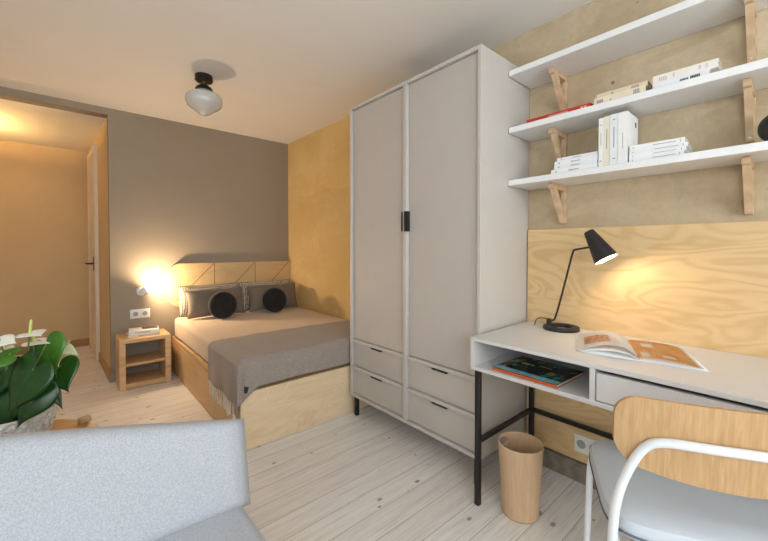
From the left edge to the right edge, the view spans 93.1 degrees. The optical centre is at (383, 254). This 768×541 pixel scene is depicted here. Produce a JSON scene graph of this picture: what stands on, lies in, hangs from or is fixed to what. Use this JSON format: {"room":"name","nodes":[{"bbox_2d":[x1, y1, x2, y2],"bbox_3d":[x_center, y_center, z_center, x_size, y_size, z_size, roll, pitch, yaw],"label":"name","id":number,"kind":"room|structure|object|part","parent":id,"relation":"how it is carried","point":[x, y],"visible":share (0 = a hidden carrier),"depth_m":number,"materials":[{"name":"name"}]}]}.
{"room":"studio apartment","nodes":[
{"label":"studio apartment","id":0,"kind":"room"},
{"bbox_2d":[0,140,88,348],"bbox_3d":[-4.050,-0.057,3.739,1.605,2.239,0.100,-1,1,-41],"label":"wall","id":1,"kind":"structure","parent":0,"point":[44,273],"depth_m":3.96,"materials":[{"name":"paint"}]},
{"bbox_2d":[0,338,89,355],"bbox_3d":[-3.975,1.020,3.748,1.505,0.085,0.015,-1,1,-41],"label":"baseboard","id":2,"kind":"structure","parent":1,"relation":"attached to","point":[86,341],"depth_m":4.15,"materials":[{"name":"wood"}]},
{"bbox_2d":[0,99,106,151],"bbox_3d":[-3.464,-1.193,3.231,1.850,0.050,1.605,-1,1,-41],"label":"ceiling","id":3,"kind":"structure","parent":0,"point":[20,122],"depth_m":3.32,"materials":[{"name":"white paint"}]},
{"bbox_2d":[91,119,109,367],"bbox_3d":[-2.871,-0.058,3.755,0.195,2.239,1.625,-1,1,-41],"label":"wall","id":4,"kind":"structure","parent":0,"point":[101,140],"depth_m":3.36,"materials":[{"name":"paint"}]},
{"bbox_2d":[85,144,99,360],"bbox_3d":[-3.117,-0.020,3.869,0.106,2.160,0.670,-1,1,-41],"label":"door","id":5,"kind":"structure","parent":4,"relation":"in","point":[92,171],"depth_m":3.77,"materials":[{"name":"paint"}]},
{"bbox_2d":[99,352,110,381],"bbox_3d":[-2.562,1.027,3.353,0.034,0.085,0.808,-1,1,-43],"label":"baseboard","id":6,"kind":"structure","parent":4,"relation":"attached to","point":[107,370],"depth_m":3.30,"materials":[{"name":"brown wood"}]},
{"bbox_2d":[0,86,288,371],"bbox_3d":[-2.676,-0.068,2.793,4.435,2.294,0.120,-1,1,-41],"label":"wall","id":7,"kind":"structure","parent":0,"point":[178,192],"depth_m":3.34,"materials":[{"name":"beige paint"}]},
{"bbox_2d":[109,364,158,382],"bbox_3d":[-2.131,1.030,3.200,0.454,0.085,0.013,-1,1,-41],"label":"baseboard","id":8,"kind":"structure","parent":7,"relation":"attached to","point":[112,375],"depth_m":3.16,"materials":[{"name":"grey wood"}]},
{"bbox_2d":[130,308,149,318],"bbox_3d":[-2.136,0.517,3.188,0.147,0.080,0.011,-1,1,-41],"label":"wall socket","id":9,"kind":"object","parent":7,"relation":"attached to","point":[136,313],"visible":1,"depth_m":3.18,"materials":[{"name":"plastic"}]},
{"bbox_2d":[136,286,150,295],"bbox_3d":[-2.073,0.316,3.139,0.171,0.094,0.082,1,1,43],"label":"wall lamp","id":10,"kind":"object","parent":7,"relation":"attached to","point":[141,290],"visible":1,"depth_m":3.10,"materials":[{"name":"white paint"}]},
{"bbox_3d":[-2.124,0.320,3.186,0.082,0.082,0.024,-1,1,-41],"label":"wall plate","id":11,"kind":"part","parent":10,"relation":"part of","materials":[{"name":"white paint"}]},
{"bbox_2d":[168,261,289,306],"bbox_3d":[-1.515,0.278,3.702,1.191,0.399,0.045,-1,1,-41],"label":"headboard","id":12,"kind":"object","parent":7,"relation":"attached to","point":[182,274],"visible":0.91,"depth_m":3.59,"materials":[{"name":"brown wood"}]},
{"bbox_2d":[0,0,593,143],"bbox_3d":[-0.777,-1.201,0.631,4.485,0.050,5.605,-1,1,-41],"label":"ceiling","id":13,"kind":"structure","parent":0,"point":[282,71],"depth_m":2.12,"materials":[{"name":"white paint"}]},
{"bbox_2d":[185,72,222,115],"bbox_3d":[-1.219,-1.075,2.464,0.232,0.267,0.232,-1,1,-41],"label":"ceiling lamp","id":14,"kind":"object","parent":13,"relation":"attached to","point":[202,99],"visible":1,"depth_m":2.41,"materials":[{"name":"white glass"}]},
{"bbox_3d":[-1.219,-1.028,2.465,0.232,0.173,0.232,-1,1,-41],"label":"lamp shade","id":15,"kind":"part","parent":14,"relation":"part of","materials":[{"name":"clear glass"}]},
{"bbox_2d":[14,345,635,540],"bbox_3d":[-1.344,1.131,1.323,4.485,0.050,7.330,-1,1,-41],"label":"floor","id":16,"kind":"structure","parent":0,"point":[371,475],"depth_m":1.76,"materials":[{"name":"beige wood"}]},
{"bbox_2d":[52,419,98,429],"bbox_3d":[-1.367,0.909,1.213,0.700,0.402,0.700,-1,1,-41],"label":"side table","id":17,"kind":"object","parent":16,"relation":"on","point":[58,424],"visible":0.18,"depth_m":1.50,"materials":[{"name":"orange wood"}]},
{"bbox_2d":[0,403,55,433],"bbox_3d":[-1.259,0.619,1.229,0.228,0.178,0.228,-1,1,-41],"label":"pot","id":18,"kind":"object","parent":17,"relation":"on","point":[44,421],"depth_m":1.19,"materials":[{"name":"white ceramic"}]},
{"bbox_2d":[0,320,79,433],"bbox_3d":[-1.254,0.465,1.239,0.374,0.485,0.256,0,1,-12],"label":"anthurium","id":19,"kind":"object","parent":17,"relation":"on","point":[31,384],"visible":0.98,"depth_m":1.18,"materials":[{"name":"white plant"}]},
{"bbox_2d":[77,415,90,423],"bbox_3d":[-1.256,0.692,1.526,0.024,0.022,0.040,0,1,24],"label":"wooden block","id":20,"kind":"object","parent":17,"relation":"on","point":[86,418],"visible":1,"depth_m":1.52,"materials":[{"name":"brown wood"}]},
{"bbox_2d":[0,418,264,540],"bbox_3d":[-1.028,0.770,0.306,1.934,0.709,0.950,-1,1,-41],"label":"sofa","id":21,"kind":"object","parent":16,"relation":"on","point":[189,480],"visible":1,"depth_m":0.88,"materials":[{"name":"grey fabric"}]},
{"bbox_2d":[156,506,264,540],"bbox_3d":[-1.004,0.794,0.267,1.918,0.182,0.860,-1,1,-41],"label":"seat cushion","id":22,"kind":"object","parent":21,"relation":"on","point":[230,523],"depth_m":0.91,"materials":[{"name":"grey fabric"}]},
{"bbox_2d":[115,328,170,391],"bbox_3d":[-2.035,0.874,3.078,0.357,0.400,0.291,-1,1,-41],"label":"nightstand","id":23,"kind":"object","parent":16,"relation":"on","point":[124,381],"visible":0.97,"depth_m":3.02,"materials":[{"name":"brown wood"}]},
{"bbox_3d":[-2.154,0.891,2.975,0.042,0.370,0.291,-1,1,-41],"label":"panel","id":24,"kind":"part","parent":23,"relation":"part of","materials":[{"name":"brown wood"}]},
{"bbox_2d":[126,332,158,337],"bbox_3d":[-2.033,0.665,3.062,0.210,0.020,0.151,-1,1,-41],"label":"book","id":25,"kind":"object","parent":23,"relation":"on","point":[156,333],"visible":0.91,"depth_m":3.00,"materials":[{"name":"beige paper"}]},
{"bbox_2d":[129,325,158,334],"bbox_3d":[-2.028,0.639,3.074,0.210,0.031,0.161,-1,1,-35],"label":"book","id":26,"kind":"object","parent":25,"relation":"on","point":[148,329],"visible":1,"depth_m":3.03,"materials":[{"name":"white paper"}]},
{"bbox_2d":[142,326,157,328],"bbox_3d":[-2.004,0.624,3.113,0.115,0.001,0.105,-1,1,-35],"label":"picture","id":27,"kind":"object","parent":26,"relation":"on","point":[147,327],"depth_m":3.11},
{"bbox_2d":[126,350,164,366],"bbox_3d":[-2.037,0.878,3.079,0.273,0.022,0.287,-1,1,-41],"label":"shelf","id":28,"kind":"object","parent":23,"relation":"attached to","point":[154,356],"depth_m":3.04,"materials":[{"name":"brown wood"}]},
{"bbox_2d":[126,368,165,389],"bbox_3d":[-2.037,1.048,3.083,0.273,0.040,0.287,-1,1,-41],"label":"shelf","id":29,"kind":"object","parent":23,"relation":"attached to","point":[143,378],"depth_m":3.04,"materials":[{"name":"brown wood"}]},
{"bbox_3d":[-1.917,0.888,3.182,0.042,0.370,0.291,-1,1,-41],"label":"panel","id":30,"kind":"part","parent":23,"relation":"part of","materials":[{"name":"brown wood"}]},
{"bbox_2d":[171,336,368,449],"bbox_3d":[-0.932,0.913,3.061,1.168,0.322,1.768,-1,1,-41],"label":"bed","id":31,"kind":"object","parent":16,"relation":"on","point":[272,411],"visible":0.49,"depth_m":2.30,"materials":[{"name":"brown wood"}]},
{"bbox_3d":[-1.660,0.928,3.025,0.019,0.268,0.853,-1,1,-41],"label":"drawer","id":32,"kind":"part","parent":31,"relation":"part of","materials":[{"name":"brown wood"}]},
{"bbox_3d":[-1.371,0.920,2.692,0.020,0.322,1.748,-1,1,-41],"label":"rail","id":33,"kind":"part","parent":31,"relation":"part of","materials":[{"name":"brown wood"}]},
{"bbox_3d":[-1.089,0.940,2.369,0.019,0.268,0.880,-1,1,-41],"label":"drawer","id":34,"kind":"part","parent":31,"relation":"part of","materials":[{"name":"brown wood"}]},
{"bbox_2d":[175,307,345,361],"bbox_3d":[-0.919,0.662,3.047,1.157,0.180,1.676,-1,1,-41],"label":"mattress","id":35,"kind":"object","parent":31,"relation":"on","point":[198,333],"visible":0.42,"depth_m":3.04,"materials":[{"name":"white fabric"}]},
{"bbox_2d":[177,282,237,317],"bbox_3d":[-1.647,0.421,3.444,0.540,0.283,0.095,-1,1,-41],"label":"pillow","id":36,"kind":"object","parent":35,"relation":"on","point":[183,312],"visible":0.27,"depth_m":3.30,"materials":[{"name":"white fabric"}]},
{"bbox_2d":[185,286,244,318],"bbox_3d":[-1.543,0.435,3.347,0.501,0.245,0.153,-1,1,-42],"label":"pillow","id":37,"kind":"object","parent":35,"relation":"on","point":[197,300],"visible":0.63,"depth_m":3.23,"materials":[{"name":"beige fabric"}]},
{"bbox_2d":[208,291,236,318],"bbox_3d":[-1.430,0.448,3.226,0.242,0.236,0.120,-1,1,-35],"label":"round cushion","id":38,"kind":"object","parent":35,"relation":"on","point":[221,305],"visible":1,"depth_m":3.19,"materials":[{"name":"black fabric"}]},
{"bbox_2d":[239,279,288,309],"bbox_3d":[-1.237,0.414,3.803,0.540,0.283,0.095,-1,1,-41],"label":"pillow","id":39,"kind":"object","parent":35,"relation":"on","point":[245,296],"visible":0.3,"depth_m":3.67,"materials":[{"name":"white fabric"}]},
{"bbox_2d":[246,283,297,311],"bbox_3d":[-1.128,0.429,3.708,0.520,0.245,0.154,-1,1,-41],"label":"pillow","id":40,"kind":"object","parent":35,"relation":"on","point":[256,293],"visible":0.64,"depth_m":3.61,"materials":[{"name":"beige fabric"}]},
{"bbox_2d":[262,288,286,311],"bbox_3d":[-1.064,0.442,3.544,0.242,0.236,0.120,-1,1,-38],"label":"round cushion","id":41,"kind":"object","parent":35,"relation":"on","point":[274,299],"visible":1,"depth_m":3.50,"materials":[{"name":"black fabric"}]},
{"bbox_2d":[208,320,349,418],"bbox_3d":[-0.547,0.775,2.574,1.205,0.412,0.595,-1,1,-41],"label":"throw blanket","id":42,"kind":"object","parent":35,"relation":"on","point":[237,366],"visible":0.77,"depth_m":2.25,"materials":[{"name":"grey fabric"}]},
{"bbox_3d":[-0.358,0.925,2.402,1.168,0.322,0.020,-1,1,-41],"label":"foot panel","id":43,"kind":"part","parent":31,"relation":"part of","materials":[{"name":"brown wood"}]},
{"bbox_2d":[350,44,528,459],"bbox_3d":[0.270,0.059,2.203,0.462,2.062,1.024,-1,1,-41],"label":"wardrobe","id":44,"kind":"object","parent":16,"relation":"on","point":[439,232],"visible":0.81,"depth_m":1.91,"materials":[{"name":"grey paint"}]},
{"bbox_3d":[-0.183,1.017,2.461,0.025,0.137,0.025,-1,1,-41],"label":"leg","id":45,"kind":"part","parent":44,"relation":"part of","materials":[{"name":"black metal"}]},
{"bbox_3d":[0.057,0.754,2.359,0.300,0.018,0.492,-1,1,-41],"label":"drawer rail","id":46,"kind":"part","parent":44,"relation":"part of","materials":[{"name":"grey paint"}]},
{"bbox_3d":[0.057,0.575,2.356,0.300,0.018,0.492,-1,1,-41],"label":"drawer rail","id":47,"kind":"part","parent":44,"relation":"part of","materials":[{"name":"grey paint"}]},
{"bbox_3d":[-0.037,0.850,2.278,0.018,0.163,0.486,-1,1,-41],"label":"drawer","id":48,"kind":"part","parent":44,"relation":"part of","materials":[{"name":"grey paint"}]},
{"bbox_3d":[-0.037,0.666,2.275,0.018,0.156,0.486,-1,1,-41],"label":"drawer","id":49,"kind":"part","parent":44,"relation":"part of","materials":[{"name":"grey paint"}]},
{"bbox_3d":[-0.037,-0.194,2.260,0.018,1.516,0.486,-1,1,-41],"label":"door","id":50,"kind":"part","parent":44,"relation":"part of","materials":[{"name":"grey paint"}]},
{"bbox_3d":[0.105,-0.186,2.067,0.020,0.107,0.004,-1,1,-41],"label":"door pull","id":51,"kind":"part","parent":44,"relation":"part of","materials":[{"name":"black metal"}]},
{"bbox_3d":[0.229,-0.008,2.147,0.302,1.889,0.032,-1,1,-41],"label":"post","id":52,"kind":"part","parent":44,"relation":"part of","materials":[{"name":"grey paint"}]},
{"bbox_3d":[0.127,-0.185,2.034,0.030,0.113,0.021,-1,1,-41],"label":"door pull","id":53,"kind":"part","parent":44,"relation":"part of","materials":[{"name":"black metal"}]},
{"bbox_3d":[0.286,0.780,1.882,0.014,0.008,0.100,-1,1,-41],"label":"drawer pull","id":54,"kind":"part","parent":44,"relation":"part of","materials":[{"name":"black metal"}]},
{"bbox_3d":[0.286,0.600,1.879,0.014,0.008,0.100,-1,1,-41],"label":"drawer pull","id":55,"kind":"part","parent":44,"relation":"part of","materials":[{"name":"black metal"}]},
{"bbox_3d":[0.392,0.761,1.974,0.300,0.018,0.463,-1,1,-41],"label":"drawer rail","id":56,"kind":"part","parent":44,"relation":"part of","materials":[{"name":"grey paint"}]},
{"bbox_3d":[0.392,0.581,1.971,0.300,0.018,0.463,-1,1,-41],"label":"drawer rail","id":57,"kind":"part","parent":44,"relation":"part of","materials":[{"name":"grey paint"}]},
{"bbox_3d":[0.298,0.857,1.894,0.018,0.163,0.457,-1,1,-41],"label":"drawer","id":58,"kind":"part","parent":44,"relation":"part of","materials":[{"name":"grey paint"}]},
{"bbox_3d":[0.298,0.673,1.891,0.018,0.156,0.457,-1,1,-41],"label":"drawer","id":59,"kind":"part","parent":44,"relation":"part of","materials":[{"name":"grey paint"}]},
{"bbox_3d":[0.298,-0.187,1.875,0.018,1.516,0.457,-1,1,-41],"label":"door","id":60,"kind":"part","parent":44,"relation":"part of","materials":[{"name":"grey paint"}]},
{"bbox_2d":[498,431,543,523],"bbox_3d":[0.583,0.951,1.556,0.182,0.302,0.182,0,1,-2],"label":"wastebasket","id":61,"kind":"object","parent":16,"relation":"on","point":[521,456],"visible":1,"depth_m":1.49,"materials":[{"name":"brown wood"}]},
{"bbox_2d":[470,321,767,505],"bbox_3d":[1.060,0.737,1.221,0.528,0.741,1.468,-1,1,-41],"label":"desk","id":62,"kind":"object","parent":16,"relation":"on","point":[735,381],"visible":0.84,"depth_m":1.27,"materials":[{"name":"grey paint"}]},
{"bbox_3d":[0.413,0.802,1.599,0.022,0.599,0.022,-1,1,-41],"label":"leg","id":63,"kind":"part","parent":62,"relation":"part of","materials":[{"name":"black metal"}]},
{"bbox_3d":[0.776,0.796,1.915,0.022,0.599,0.022,-1,1,-41],"label":"leg","id":64,"kind":"part","parent":62,"relation":"part of","materials":[{"name":"black metal"}]},
{"bbox_2d":[492,356,583,388],"bbox_3d":[0.635,0.479,1.506,0.236,0.013,0.272,-1,1,-39],"label":"picture book","id":65,"kind":"object","parent":62,"relation":"on","point":[545,373],"visible":1,"depth_m":1.47,"materials":[{"name":"paper"}]},
{"bbox_2d":[534,229,617,332],"bbox_3d":[0.865,0.124,1.661,0.161,0.470,0.368,0,1,-16],"label":"desk lamp","id":66,"kind":"object","parent":62,"relation":"on","point":[601,251],"visible":1,"depth_m":1.57,"materials":[{"name":"black metal"}]},
{"bbox_3d":[0.863,0.143,1.679,0.028,0.371,0.240,0,1,-21],"label":"stem","id":67,"kind":"part","parent":66,"relation":"part of","materials":[{"name":"black paint"}]},
{"bbox_3d":[0.921,-0.032,1.549,0.096,0.155,0.130,-1,1,-41],"label":"lamp shade","id":68,"kind":"part","parent":66,"relation":"part of","materials":[{"name":"black paint"}]},
{"bbox_2d":[576,331,708,371],"bbox_3d":[0.939,0.342,1.384,0.422,0.042,0.296,1,1,37],"label":"magazine","id":69,"kind":"object","parent":62,"relation":"on","point":[605,343],"visible":1,"depth_m":1.34,"materials":[{"name":"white paper"}]},
{"bbox_3d":[1.029,0.449,0.869,0.019,0.093,0.946,-1,1,-41],"label":"drawer","id":70,"kind":"part","parent":62,"relation":"part of","materials":[{"name":"grey paint"}]},
{"bbox_3d":[1.208,0.454,1.026,0.456,0.074,0.908,-1,1,-41],"label":"drawer interior","id":71,"kind":"part","parent":62,"relation":"part of","materials":[{"name":"grey paint"}]},
{"bbox_2d":[583,396,767,540],"bbox_3d":[0.844,0.723,1.015,0.500,0.779,0.514,0,1,18],"label":"desk chair","id":72,"kind":"object","parent":16,"relation":"on","point":[670,470],"visible":1,"depth_m":0.86,"materials":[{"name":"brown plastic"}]},
{"bbox_3d":[0.715,0.905,1.252,0.027,0.405,0.127,0,1,14],"label":"leg","id":73,"kind":"part","parent":72,"relation":"part of","materials":[{"name":"white metal"}]},
{"bbox_3d":[0.854,0.680,1.041,0.458,0.056,0.450,0,1,18],"label":"seat","id":74,"kind":"part","parent":72,"relation":"part of","materials":[{"name":"grey fabric"}]},
{"bbox_3d":[0.773,0.766,0.798,0.497,0.701,0.054,0,1,18],"label":"frame","id":75,"kind":"part","parent":72,"relation":"part of","materials":[{"name":"white metal"}]},
{"bbox_3d":[0.778,0.433,0.807,0.460,0.192,0.056,0,1,18],"label":"backrest","id":76,"kind":"part","parent":72,"relation":"part of","materials":[{"name":"brown wood"}]},
{"bbox_2d":[288,0,767,432],"bbox_3d":[0.819,-0.054,2.043,0.150,2.294,5.605,-1,1,-41],"label":"wall","id":77,"kind":"structure","parent":0,"point":[318,161],"depth_m":1.71,"materials":[{"name":"concrete"}]},
{"bbox_2d":[548,182,566,223],"bbox_3d":[0.844,-0.248,1.770,0.165,0.187,0.023,-1,1,-41],"label":"shelf bracket","id":78,"kind":"object","parent":77,"relation":"attached to","point":[560,205],"visible":1,"depth_m":1.78,"materials":[{"name":"brown wood"}]},
{"bbox_3d":[0.844,-0.327,1.768,0.165,0.028,0.021,-1,1,-41],"label":"arm","id":79,"kind":"part","parent":78,"relation":"part of","materials":[{"name":"brown wood"}]},
{"bbox_3d":[0.898,-0.234,1.817,0.022,0.159,0.023,-1,1,-41],"label":"wall post","id":80,"kind":"part","parent":78,"relation":"part of","materials":[{"name":"brown wood"}]},
{"bbox_2d":[548,127,567,157],"bbox_3d":[0.844,-0.507,1.765,0.165,0.187,0.023,-1,1,-41],"label":"shelf bracket","id":81,"kind":"object","parent":77,"relation":"attached to","point":[560,149],"visible":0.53,"depth_m":1.76,"materials":[{"name":"brown wood"}]},
{"bbox_3d":[0.844,-0.587,1.763,0.165,0.028,0.021,-1,1,-41],"label":"arm","id":82,"kind":"part","parent":81,"relation":"part of","materials":[{"name":"brown wood"}]},
{"bbox_3d":[0.898,-0.494,1.812,0.022,0.159,0.023,-1,1,-41],"label":"wall post","id":83,"kind":"part","parent":81,"relation":"part of","materials":[{"name":"brown wood"}]},
{"bbox_2d":[549,66,567,110],"bbox_3d":[0.844,-0.788,1.760,0.165,0.187,0.023,-1,1,-41],"label":"shelf bracket","id":84,"kind":"object","parent":77,"relation":"attached to","point":[557,75],"visible":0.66,"depth_m":1.76,"materials":[{"name":"brown wood"}]},
{"bbox_3d":[0.844,-0.868,1.758,0.165,0.028,0.021,-1,1,-41],"label":"arm","id":85,"kind":"part","parent":84,"relation":"part of","materials":[{"name":"brown wood"}]},
{"bbox_3d":[0.898,-0.775,1.807,0.022,0.159,0.023,-1,1,-41],"label":"wall post","id":86,"kind":"part","parent":84,"relation":"part of","materials":[{"name":"brown wood"}]},
{"bbox_2d":[542,447,595,489],"bbox_3d":[1.483,1.062,1.156,0.040,0.094,2.165,-1,1,-41],"label":"baseboard","id":87,"kind":"structure","parent":77,"relation":"attached to","point":[574,469],"depth_m":1.80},
{"bbox_2d":[508,141,767,189],"bbox_3d":[1.168,-0.348,1.353,0.219,0.028,1.416,-1,1,-41],"label":"wall shelf","id":88,"kind":"object","parent":77,"relation":"attached to","point":[732,155],"visible":1,"depth_m":1.41,"materials":[{"name":"white paint"}]},
{"bbox_2d":[551,163,597,173],"bbox_3d":[0.881,-0.377,1.646,0.121,0.021,0.195,-1,1,-41],"label":"book","id":89,"kind":"object","parent":88,"relation":"on","point":[594,164],"visible":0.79,"depth_m":1.60,"materials":[{"name":"white paper"}]},
{"bbox_2d":[554,159,597,169],"bbox_3d":[0.887,-0.397,1.644,0.121,0.018,0.180,-1,1,-41],"label":"book","id":90,"kind":"object","parent":89,"relation":"on","point":[594,160],"visible":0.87,"depth_m":1.60,"materials":[{"name":"white paper"}]},
{"bbox_2d":[555,155,597,165],"bbox_3d":[0.889,-0.415,1.645,0.121,0.019,0.181,-1,1,-41],"label":"book","id":91,"kind":"object","parent":90,"relation":"on","point":[592,157],"visible":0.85,"depth_m":1.60,"materials":[{"name":"white paper"}]},
{"bbox_2d":[557,151,598,161],"bbox_3d":[0.894,-0.432,1.643,0.121,0.015,0.169,-1,1,-41],"label":"book","id":92,"kind":"object","parent":91,"relation":"on","point":[595,152],"visible":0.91,"depth_m":1.60,"materials":[{"name":"white paper"}]},
{"bbox_2d":[598,118,603,166],"bbox_3d":[0.957,-0.468,1.565,0.131,0.205,0.018,-1,1,-41],"label":"book","id":93,"kind":"object","parent":88,"relation":"on","point":[601,120],"visible":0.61,"depth_m":1.52,"materials":[{"name":"white paper"}]},
{"bbox_2d":[604,116,609,165],"bbox_3d":[0.972,-0.469,1.550,0.131,0.208,0.022,-1,1,-41],"label":"book","id":94,"kind":"object","parent":88,"relation":"on","point":[607,118],"visible":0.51,"depth_m":1.51,"materials":[{"name":"beige paper"}]},
{"bbox_2d":[610,113,617,164],"bbox_3d":[0.992,-0.470,1.532,0.141,0.210,0.029,-1,1,-41],"label":"book","id":95,"kind":"object","parent":88,"relation":"on","point":[614,117],"visible":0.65,"depth_m":1.49,"materials":[{"name":"white paper"}]},
{"bbox_2d":[618,111,637,163],"bbox_3d":[1.011,-0.469,1.507,0.141,0.209,0.033,-1,1,-41],"label":"book","id":96,"kind":"object","parent":88,"relation":"on","point":[627,122],"visible":0.76,"depth_m":1.47,"materials":[{"name":"white paper"}]},
{"bbox_2d":[629,150,686,161],"bbox_3d":[1.079,-0.372,1.425,0.126,0.018,0.171,-1,1,-41],"label":"book","id":97,"kind":"object","parent":88,"relation":"on","point":[681,151],"visible":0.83,"depth_m":1.38,"materials":[{"name":"white paper"}]},
{"bbox_2d":[629,146,692,158],"bbox_3d":[1.082,-0.388,1.425,0.126,0.015,0.177,-1,1,-41],"label":"book","id":98,"kind":"object","parent":97,"relation":"on","point":[685,148],"visible":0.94,"depth_m":1.37,"materials":[{"name":"white paper"}]},
{"bbox_2d":[629,142,692,154],"bbox_3d":[1.084,-0.403,1.425,0.126,0.015,0.181,-1,1,-43],"label":"book","id":99,"kind":"object","parent":98,"relation":"on","point":[687,144],"visible":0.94,"depth_m":1.38,"materials":[{"name":"white paper"}]},
{"bbox_2d":[630,137,687,150],"bbox_3d":[1.082,-0.421,1.430,0.126,0.020,0.171,-1,1,-44],"label":"book","id":100,"kind":"object","parent":99,"relation":"on","point":[682,139],"visible":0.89,"depth_m":1.38,"materials":[{"name":"white paper"}]},
{"bbox_2d":[757,115,767,140],"bbox_3d":[1.270,-0.409,1.168,0.100,0.102,0.100,-1,1,-41],"label":"ornament","id":101,"kind":"object","parent":88,"relation":"on","point":[762,130],"visible":0.98,"depth_m":1.18,"materials":[{"name":"black metal"}]},
{"bbox_2d":[509,0,767,88],"bbox_3d":[1.168,-0.888,1.344,0.219,0.028,1.416,-1,1,-41],"label":"wall shelf","id":102,"kind":"object","parent":77,"relation":"attached to","point":[687,17],"visible":1,"depth_m":1.47,"materials":[{"name":"white paint"}]},
{"bbox_2d":[509,58,767,141],"bbox_3d":[1.168,-0.608,1.349,0.219,0.028,1.416,-1,1,-41],"label":"wall shelf","id":103,"kind":"object","parent":77,"relation":"attached to","point":[728,82],"visible":1,"depth_m":1.40,"materials":[{"name":"white paint"}]},
{"bbox_2d":[526,103,592,122],"bbox_3d":[0.840,-0.638,1.703,0.151,0.021,0.286,-1,1,-41],"label":"book","id":104,"kind":"object","parent":103,"relation":"on","point":[587,104],"visible":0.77,"depth_m":1.64,"materials":[{"name":"red paper"}]},
{"bbox_2d":[594,85,649,104],"bbox_3d":[0.994,-0.641,1.511,0.121,0.033,0.182,-1,1,-41],"label":"book","id":105,"kind":"object","parent":103,"relation":"on","point":[642,88],"visible":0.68,"depth_m":1.46,"materials":[{"name":"beige paper"}]},
{"bbox_2d":[597,80,652,97],"bbox_3d":[1.004,-0.667,1.513,0.116,0.019,0.180,-1,1,-41],"label":"book","id":106,"kind":"object","parent":105,"relation":"on","point":[647,83],"visible":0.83,"depth_m":1.46,"materials":[{"name":"beige paper"}]},
{"bbox_2d":[653,69,711,88],"bbox_3d":[1.125,-0.634,1.366,0.131,0.024,0.163,-1,1,-41],"label":"book","id":107,"kind":"object","parent":103,"relation":"on","point":[707,71],"visible":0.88,"depth_m":1.32,"materials":[{"name":"white paper"}]},
{"bbox_2d":[653,58,723,84],"bbox_3d":[1.137,-0.661,1.362,0.141,0.030,0.185,-1,1,-41],"label":"book","id":108,"kind":"object","parent":107,"relation":"on","point":[714,65],"visible":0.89,"depth_m":1.30,"materials":[{"name":"white paper"}]},
{"bbox_2d":[680,73,699,80],"bbox_3d":[1.094,-0.634,1.302,0.001,0.010,0.056,-1,1,-41],"label":"print","id":109,"kind":"object","parent":107,"relation":"on","point":[693,75],"depth_m":1.30},
{"bbox_2d":[526,221,767,463],"bbox_3d":[1.489,0.448,1.150,0.022,1.130,2.165,-1,1,-41],"label":"plywood panel","id":110,"kind":"object","parent":77,"relation":"attached to","point":[701,285],"visible":0.45,"depth_m":1.54,"materials":[{"name":"beige wood"}]},
{"bbox_2d":[574,433,596,455],"bbox_3d":[0.969,0.912,1.730,0.011,0.085,0.120,-1,1,-41],"label":"wall socket","id":111,"kind":"object","parent":110,"relation":"attached to","point":[582,444],"visible":0.7,"depth_m":1.74,"materials":[{"name":"plastic"}]},
{"bbox_2d":[741,156,754,214],"bbox_3d":[1.275,-0.239,1.275,0.165,0.187,0.023,-1,1,-41],"label":"shelf bracket","id":112,"kind":"object","parent":77,"relation":"attached to","point":[747,163],"visible":1,"depth_m":1.27,"materials":[{"name":"brown wood"}]},
{"bbox_3d":[1.275,-0.318,1.274,0.165,0.028,0.021,-1,1,-41],"label":"arm","id":113,"kind":"part","parent":112,"relation":"part of","materials":[{"name":"brown wood"}]},
{"bbox_3d":[1.329,-0.226,1.322,0.022,0.159,0.023,-1,1,-41],"label":"wall post","id":114,"kind":"part","parent":112,"relation":"part of","materials":[{"name":"brown wood"}]},
{"bbox_2d":[743,77,755,143],"bbox_3d":[1.275,-0.499,1.270,0.165,0.187,0.023,-1,1,-41],"label":"shelf bracket","id":115,"kind":"object","parent":77,"relation":"attached to","point":[749,89],"visible":1,"depth_m":1.27,"materials":[{"name":"brown wood"}]},
{"bbox_3d":[1.275,-0.578,1.269,0.165,0.028,0.021,-1,1,-41],"label":"arm","id":116,"kind":"part","parent":115,"relation":"part of","materials":[{"name":"brown wood"}]},
{"bbox_3d":[1.329,-0.485,1.318,0.022,0.159,0.023,-1,1,-41],"label":"wall post","id":117,"kind":"part","parent":115,"relation":"part of","materials":[{"name":"brown wood"}]},
{"bbox_2d":[744,0,756,62],"bbox_3d":[1.275,-0.779,1.265,0.165,0.187,0.023,-1,1,-41],"label":"shelf bracket","id":118,"kind":"object","parent":77,"relation":"attached to","point":[750,5],"visible":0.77,"depth_m":1.26,"materials":[{"name":"brown wood"}]},
{"bbox_3d":[1.275,-0.859,1.264,0.165,0.028,0.021,-1,1,-41],"label":"arm","id":119,"kind":"part","parent":118,"relation":"part of","materials":[{"name":"brown wood"}]},
{"bbox_3d":[1.329,-0.766,1.312,0.022,0.159,0.023,-1,1,-41],"label":"wall post","id":120,"kind":"part","parent":118,"relation":"part of","materials":[{"name":"brown wood"}]}
]}

